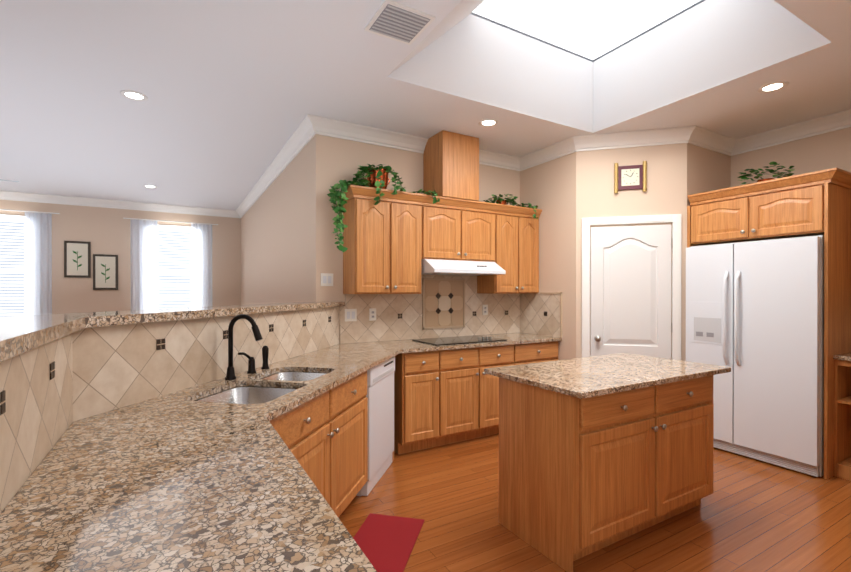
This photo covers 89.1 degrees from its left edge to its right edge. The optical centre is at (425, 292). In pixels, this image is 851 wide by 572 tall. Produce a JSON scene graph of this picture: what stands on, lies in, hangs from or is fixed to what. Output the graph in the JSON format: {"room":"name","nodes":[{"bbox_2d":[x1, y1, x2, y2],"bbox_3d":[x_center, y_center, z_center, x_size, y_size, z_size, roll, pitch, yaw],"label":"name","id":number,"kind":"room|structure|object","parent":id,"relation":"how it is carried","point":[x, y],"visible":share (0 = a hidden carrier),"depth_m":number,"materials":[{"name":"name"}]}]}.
{"room":"kitchen","nodes":[
{"label":"kitchen","id":0,"kind":"room"},
{"bbox_2d":[0,200,240,313],"bbox_3d":[-6.034,-0.086,6.913,5.700,2.920,0.100,0,0,-30],"label":"wall","id":1,"kind":"structure","parent":0,"point":[105,231],"depth_m":7.27,"materials":[{"name":"beige paint"}]},
{"bbox_2d":[64,241,90,277],"bbox_3d":[-5.671,-0.542,7.043,0.340,0.590,0.032,0,0,-30],"label":"picture frame","id":2,"kind":"object","parent":1,"relation":"attached to","point":[77,259],"visible":1,"depth_m":7.03,"materials":[{"name":"brown paper"}]},
{"bbox_2d":[0,220,190,316],"bbox_3d":[-5.683,-0.352,7.155,3.550,1.650,0.001,0,0,-30],"label":"window blinds","id":3,"kind":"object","parent":1,"relation":"in","point":[174,254],"depth_m":7.69,"materials":[{"name":"white plastic"}]},
{"bbox_2d":[0,214,190,273],"bbox_3d":[-5.640,-0.352,7.081,3.630,1.690,0.100,0,0,-30],"label":"window","id":4,"kind":"structure","parent":1,"relation":"in","point":[20,217],"depth_m":7.62,"materials":[{"name":"white"}]},
{"bbox_2d":[0,209,59,314],"bbox_3d":[-6.626,-0.070,6.409,1.870,2.390,0.050,0,0,-30],"label":"sheer curtain","id":5,"kind":"object","parent":4,"relation":"hanging from","point":[38,263],"depth_m":6.75,"materials":[{"name":"white fabric"}]},
{"bbox_2d":[123,218,217,309],"bbox_3d":[-4.469,-0.074,7.653,1.450,2.390,0.050,0,0,-30],"label":"sheer curtain","id":6,"kind":"object","parent":4,"relation":"hanging from","point":[143,232],"depth_m":7.51,"materials":[{"name":"white fabric"}]},
{"bbox_2d":[93,254,117,289],"bbox_3d":[-5.350,-0.342,7.229,0.340,0.590,0.032,0,0,-30],"label":"picture frame","id":7,"kind":"object","parent":1,"relation":"attached to","point":[105,272],"visible":1,"depth_m":7.21,"materials":[{"name":"brown paper"}]},
{"bbox_2d":[0,190,241,217],"bbox_3d":[-5.932,-1.483,6.852,5.580,0.124,0.100,0,0,-30],"label":"crown molding","id":8,"kind":"structure","parent":1,"relation":"attached to","point":[4,195],"depth_m":7.24,"materials":[{"name":"white wood"}]},
{"bbox_2d":[241,134,519,343],"bbox_3d":[-1.244,-0.086,6.715,2.400,2.920,5.230,0,0,-30],"label":"wall","id":9,"kind":"structure","parent":0,"point":[291,251],"depth_m":4.35,"materials":[{"name":"beige paint"}]},
{"bbox_2d":[236,114,315,216],"bbox_3d":[-2.246,-1.480,5.947,0.100,0.124,5.110,0,0,-30],"label":"crown molding","id":10,"kind":"structure","parent":9,"relation":"attached to","point":[310,126],"depth_m":4.78,"materials":[{"name":"white"}]},
{"bbox_2d":[321,273,332,285],"bbox_3d":[-0.887,-0.117,3.894,0.115,0.115,0.008,0,0,-30],"label":"light switch","id":11,"kind":"object","parent":9,"relation":"attached to","point":[327,280],"depth_m":3.89,"materials":[{"name":"white plastic"}]},
{"bbox_2d":[340,185,423,293],"bbox_3d":[-0.393,-0.448,3.998,0.660,0.918,0.321,0,0,-30],"label":"upper cabinet","id":12,"kind":"object","parent":9,"relation":"attached to","point":[390,241],"depth_m":3.84,"materials":[{"name":"brown wood"}]},
{"bbox_2d":[327,164,405,251],"bbox_3d":[-0.514,-0.756,3.835,0.727,0.849,0.472,0,0,-30],"label":"ivy plant","id":13,"kind":"object","parent":12,"relation":"on","point":[377,178],"visible":0.88,"depth_m":3.72,"materials":[{"name":"green plant"}]},
{"bbox_2d":[316,116,523,170],"bbox_3d":[0.088,-1.475,4.402,2.400,0.124,0.100,0,0,-30],"label":"crown molding","id":14,"kind":"structure","parent":9,"relation":"attached to","point":[325,126],"depth_m":4.13,"materials":[{"name":"white wood"}]},
{"bbox_2d":[423,130,478,200],"bbox_3d":[0.255,-1.223,4.342,0.430,0.624,0.368,0,0,-30],"label":"hood chimney","id":15,"kind":"object","parent":9,"relation":"attached to","point":[450,164],"visible":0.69,"depth_m":4.19,"materials":[{"name":"brown wood"}]},
{"bbox_2d":[340,275,561,343],"bbox_3d":[0.319,0.143,4.225,2.179,0.646,0.642,0,0,-30],"label":"tile backsplash","id":16,"kind":"structure","parent":9,"relation":"attached to","point":[439,306],"depth_m":4.51,"materials":[{"name":"beige tile"}]},
{"bbox_2d":[345,309,356,321],"bbox_3d":[-0.691,0.208,3.996,0.115,0.115,0.009,0,0,-30],"label":"light switch","id":17,"kind":"object","parent":16,"relation":"attached to","point":[350,314],"depth_m":3.99,"materials":[{"name":"white plastic"}]},
{"bbox_2d":[369,308,375,320],"bbox_3d":[-0.501,0.207,4.106,0.070,0.115,0.008,0,0,-30],"label":"outlet","id":18,"kind":"object","parent":16,"relation":"attached to","point":[372,311],"depth_m":4.10,"materials":[{"name":"white plastic"}]},
{"bbox_2d":[482,305,487,314],"bbox_3d":[0.660,0.190,4.776,0.070,0.115,0.008,0,0,-30],"label":"outlet","id":19,"kind":"object","parent":16,"relation":"attached to","point":[485,307],"depth_m":4.77,"materials":[{"name":"white plastic"}]},
{"bbox_2d":[424,194,499,262],"bbox_3d":[0.270,-0.613,4.380,0.870,0.590,0.321,0,0,-30],"label":"upper cabinet","id":20,"kind":"object","parent":9,"relation":"attached to","point":[454,228],"depth_m":4.23,"materials":[{"name":"brown wood"}]},
{"bbox_2d":[404,189,439,203],"bbox_3d":[-0.042,-0.908,4.080,0.322,0.176,0.413,0,0,-30],"label":"strand","id":21,"kind":"object","parent":20,"relation":"on","point":[420,191],"visible":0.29,"depth_m":4.01,"materials":[{"name":"green plant"}]},
{"bbox_2d":[421,259,505,275],"bbox_3d":[0.314,-0.249,4.303,0.830,0.133,0.500,0,0,-30],"label":"range hood","id":22,"kind":"object","parent":9,"relation":"attached to","point":[450,267],"visible":0.96,"depth_m":4.12,"materials":[{"name":"white metal"}]},
{"bbox_2d":[477,205,539,293],"bbox_3d":[0.913,-0.450,4.752,0.616,0.918,0.321,0,0,-30],"label":"upper cabinet","id":23,"kind":"object","parent":9,"relation":"attached to","point":[517,242],"depth_m":4.61,"materials":[{"name":"brown wood"}]},
{"bbox_2d":[483,194,537,218],"bbox_3d":[0.891,-0.923,4.651,0.742,0.285,0.466,0,0,-30],"label":"ivy plant","id":24,"kind":"object","parent":23,"relation":"on","point":[512,201],"visible":0.67,"depth_m":4.64,"materials":[{"name":"green plant"}]},
{"bbox_2d":[0,0,850,209],"bbox_3d":[-1.546,-1.934,3.030,9.800,0.800,11.300,0,0,-30],"label":"ceiling","id":25,"kind":"structure","parent":0,"point":[235,92],"depth_m":3.42,"materials":[{"name":"white paint"}]},
{"bbox_2d":[120,90,147,100],"bbox_3d":[-2.269,-1.532,3.365,0.184,0.004,0.184,0,0,-30],"label":"recessed light","id":26,"kind":"object","parent":25,"relation":"in","point":[133,95],"visible":1,"depth_m":3.36,"materials":[{"name":"white glass"}]},
{"bbox_2d":[143,185,157,187],"bbox_3d":[-3.998,-1.541,6.281,0.184,0.004,0.184,0,0,-30],"label":"recessed light","id":27,"kind":"object","parent":25,"relation":"in","point":[149,186],"visible":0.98,"depth_m":6.28,"materials":[{"name":"white"}]},
{"bbox_2d":[364,0,434,44],"bbox_3d":[-0.150,-1.524,2.452,0.300,0.016,0.300,0,0,-30],"label":"ceiling vent","id":28,"kind":"object","parent":25,"relation":"in","point":[396,21],"visible":1,"depth_m":2.43,"materials":[{"name":"white metal"}]},
{"bbox_2d":[478,119,498,126],"bbox_3d":[0.570,-1.534,3.906,0.184,0.004,0.184,0,0,-30],"label":"recessed light","id":29,"kind":"object","parent":25,"relation":"in","point":[488,122],"visible":1,"depth_m":3.90,"materials":[{"name":"white glass"}]},
{"bbox_2d":[473,0,700,59],"bbox_3d":[1.321,-2.235,3.212,1.450,0.001,1.350,0,0,-30],"label":"skylight window","id":30,"kind":"structure","parent":25,"relation":"attached to","point":[592,29],"depth_m":3.52,"materials":[{"name":"white glass"}]},
{"bbox_2d":[757,81,788,92],"bbox_3d":[2.591,-1.532,3.225,0.184,0.004,0.184,0,0,-30],"label":"recessed light","id":31,"kind":"object","parent":25,"relation":"in","point":[772,87],"visible":1,"depth_m":3.22,"materials":[{"name":"white glass"}]},
{"bbox_2d":[339,434,850,571],"bbox_3d":[-1.546,1.416,3.041,9.800,0.060,11.300,0,0,-30],"label":"floor","id":32,"kind":"structure","parent":0,"point":[751,515],"depth_m":2.61,"materials":[{"name":"brown wood"}]},
{"bbox_2d":[0,307,338,512],"bbox_3d":[-0.343,0.762,1.406,1.774,1.258,4.868,0,0,-30],"label":"tile backsplash","id":33,"kind":"structure","parent":32,"relation":"on","point":[101,369],"depth_m":1.77,"materials":[{"name":"beige tile"}]},
{"bbox_2d":[0,390,5,415],"bbox_3d":[-0.920,0.241,0.936,0.003,0.048,0.048,0,0,-30],"label":"tile","id":34,"kind":"structure","parent":33,"relation":"attached to","point":[2,394],"depth_m":0.95,"materials":[{"name":"brown tile"}]},
{"bbox_2d":[50,362,54,379],"bbox_3d":[-1.146,0.239,1.329,0.003,0.048,0.048,0,0,-30],"label":"tile","id":35,"kind":"structure","parent":33,"relation":"attached to","point":[52,365],"depth_m":1.32,"materials":[{"name":"brown tile"}]},
{"bbox_2d":[156,339,164,349],"bbox_3d":[-1.216,0.237,1.986,0.004,0.048,0.048,0,0,12],"label":"tile","id":36,"kind":"structure","parent":33,"relation":"attached to","point":[160,344],"depth_m":1.98,"materials":[{"name":"brown tile"}]},
{"bbox_2d":[0,302,344,361],"bbox_3d":[-0.384,0.111,1.380,1.978,0.040,4.868,0,0,-30],"label":"bar","id":37,"kind":"object","parent":33,"relation":"on","point":[21,334],"visible":1,"depth_m":1.67,"materials":[{"name":"beige stone"}]},
{"bbox_2d":[223,330,227,338],"bbox_3d":[-1.121,0.236,2.429,0.004,0.048,0.048,0,0,12],"label":"tile","id":38,"kind":"structure","parent":33,"relation":"attached to","point":[225,333],"depth_m":2.42,"materials":[{"name":"brown tile"}]},
{"bbox_2d":[269,324,273,331],"bbox_3d":[-1.025,0.235,2.871,0.004,0.048,0.048,0,0,12],"label":"tile","id":39,"kind":"structure","parent":33,"relation":"attached to","point":[271,326],"depth_m":2.87,"materials":[{"name":"brown tile"}]},
{"bbox_2d":[269,371,393,517],"bbox_3d":[-0.540,0.947,2.332,0.832,0.884,0.914,0,0,-30],"label":"base cabinet","id":40,"kind":"object","parent":32,"relation":"on","point":[324,436],"depth_m":2.37,"materials":[{"name":"brown wood"}]},
{"bbox_2d":[0,333,561,571],"bbox_3d":[0.280,0.488,2.665,3.807,0.030,3.308,0,0,-30],"label":"countertop","id":41,"kind":"structure","parent":40,"relation":"on","point":[180,481],"depth_m":1.04,"materials":[{"name":"beige stone"}]},
{"bbox_2d":[225,314,268,379],"bbox_3d":[-1.005,0.294,2.474,0.276,0.355,0.404,0,0,-30],"label":"faucet","id":42,"kind":"object","parent":41,"relation":"on","point":[230,374],"visible":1,"depth_m":2.35,"materials":[{"name":"black metal"}]},
{"bbox_2d":[194,371,326,403],"bbox_3d":[-0.807,0.606,2.303,0.440,0.200,0.900,0,0,12],"label":"bowls","id":43,"kind":"object","parent":41,"relation":"attached to","point":[248,395],"visible":0.08,"depth_m":2.31,"materials":[{"name":"silver metal"}]},
{"bbox_2d":[412,335,506,345],"bbox_3d":[0.335,0.452,4.230,0.810,0.030,0.475,0,0,-30],"label":"cooktop","id":44,"kind":"object","parent":41,"relation":"in","point":[456,340],"visible":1,"depth_m":4.16,"materials":[{"name":"black glass"}]},
{"bbox_2d":[356,356,394,495],"bbox_3d":[-0.589,0.949,3.278,0.577,0.872,0.600,0,0,12],"label":"dishwasher","id":45,"kind":"object","parent":32,"relation":"on","point":[380,387],"visible":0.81,"depth_m":3.14,"materials":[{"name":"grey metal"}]},
{"bbox_2d":[353,513,424,571],"bbox_3d":[-0.259,1.384,2.283,0.350,0.008,0.780,0,0,12],"label":"mat","id":46,"kind":"object","parent":32,"relation":"on","point":[385,543],"visible":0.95,"depth_m":2.42,"materials":[{"name":"red fabric"}]},
{"bbox_2d":[394,341,557,454],"bbox_3d":[0.465,0.941,4.313,1.834,0.883,0.640,0,0,-30],"label":"base cabinet","id":47,"kind":"object","parent":32,"relation":"on","point":[445,397],"depth_m":3.85,"materials":[{"name":"brown wood"}]},
{"bbox_2d":[499,375,713,571],"bbox_3d":[1.148,0.946,2.676,1.296,0.884,0.581,0,0,-30],"label":"base cabinet","id":48,"kind":"object","parent":32,"relation":"on","point":[579,478],"visible":0.94,"depth_m":2.31,"materials":[{"name":"brown wood"}]},
{"bbox_2d":[484,353,730,398],"bbox_3d":[1.152,0.488,2.719,1.385,0.030,0.750,0,0,-30],"label":"countertop","id":49,"kind":"structure","parent":48,"relation":"on","point":[586,377],"depth_m":2.56,"materials":[{"name":"beige stone"}]},
{"bbox_2d":[686,235,823,476],"bbox_3d":[2.981,0.470,3.791,0.882,1.803,0.960,0,0,-30],"label":"refrigerator","id":50,"kind":"object","parent":32,"relation":"on","point":[755,316],"visible":0.73,"depth_m":3.48,"materials":[{"name":"white metal"}]},
{"bbox_2d":[687,167,850,478],"bbox_3d":[3.067,0.238,3.806,0.836,2.292,1.076,0,0,-30],"label":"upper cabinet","id":51,"kind":"object","parent":32,"relation":"on","point":[815,203],"visible":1,"depth_m":3.37,"materials":[{"name":"brown wood"}]},
{"bbox_2d":[738,161,793,183],"bbox_3d":[3.045,-1.028,3.875,0.428,0.236,0.423,0,0,-30],"label":"ivy plant","id":52,"kind":"object","parent":51,"relation":"on","point":[744,177],"visible":0.52,"depth_m":3.83,"materials":[{"name":"green plant"}]},
{"bbox_2d":[834,359,850,480],"bbox_3d":[3.596,0.944,3.050,0.678,0.883,0.879,0,0,-30],"label":"base cabinet","id":53,"kind":"object","parent":32,"relation":"on","point":[842,419],"visible":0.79,"depth_m":3.27,"materials":[{"name":"brown wood"}]},
{"bbox_2d":[833,352,850,360],"bbox_3d":[3.587,0.487,3.043,0.698,0.030,0.879,0,0,-30],"label":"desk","id":54,"kind":"object","parent":53,"relation":"on","point":[846,356],"visible":1,"depth_m":3.23,"materials":[{"name":"beige stone"}]},
{"bbox_2d":[520,143,730,360],"bbox_3d":[2.100,-0.080,4.920,1.600,2.920,1.820,0,0,-30],"label":"wall","id":55,"kind":"structure","parent":0,"point":[566,194],"depth_m":4.32,"materials":[{"name":"beige paint"}]},
{"bbox_2d":[520,136,583,169],"bbox_3d":[1.304,-1.476,4.594,0.100,0.124,0.741,0,0,-30],"label":"crown molding","id":56,"kind":"structure","parent":55,"relation":"attached to","point":[573,144],"depth_m":4.53,"materials":[{"name":"white wood"}]},
{"bbox_2d":[614,161,646,192],"bbox_3d":[1.985,-1.118,4.188,0.292,0.290,0.040,0,0,15],"label":"wall clock","id":57,"kind":"object","parent":55,"relation":"attached to","point":[630,177],"visible":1,"depth_m":4.18,"materials":[{"name":"gold"}]},
{"bbox_2d":[590,224,671,358],"bbox_3d":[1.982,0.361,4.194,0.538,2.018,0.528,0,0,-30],"label":"pantry door","id":58,"kind":"structure","parent":55,"relation":"in","point":[630,289],"depth_m":4.19,"materials":[{"name":"white wood"}]},
{"bbox_2d":[582,214,681,359],"bbox_3d":[1.986,0.320,4.197,0.886,2.125,0.026,0,0,15],"label":"door frame","id":59,"kind":"structure","parent":55,"relation":"attached to","point":[675,219],"depth_m":4.15,"materials":[{"name":"white wood"}]},
{"bbox_2d":[731,127,850,186],"bbox_3d":[4.341,-0.072,2.536,0.100,2.920,4.550,0,0,-30],"label":"wall","id":60,"kind":"structure","parent":0,"point":[829,150],"depth_m":3.98,"materials":[{"name":"beige paint"}]},
{"bbox_2d":[724,109,850,155],"bbox_3d":[4.200,-1.470,2.577,0.100,0.124,4.330,0,0,-30],"label":"crown molding","id":61,"kind":"structure","parent":60,"relation":"attached to","point":[842,119],"depth_m":4.00,"materials":[{"name":"white wood"}]}
]}

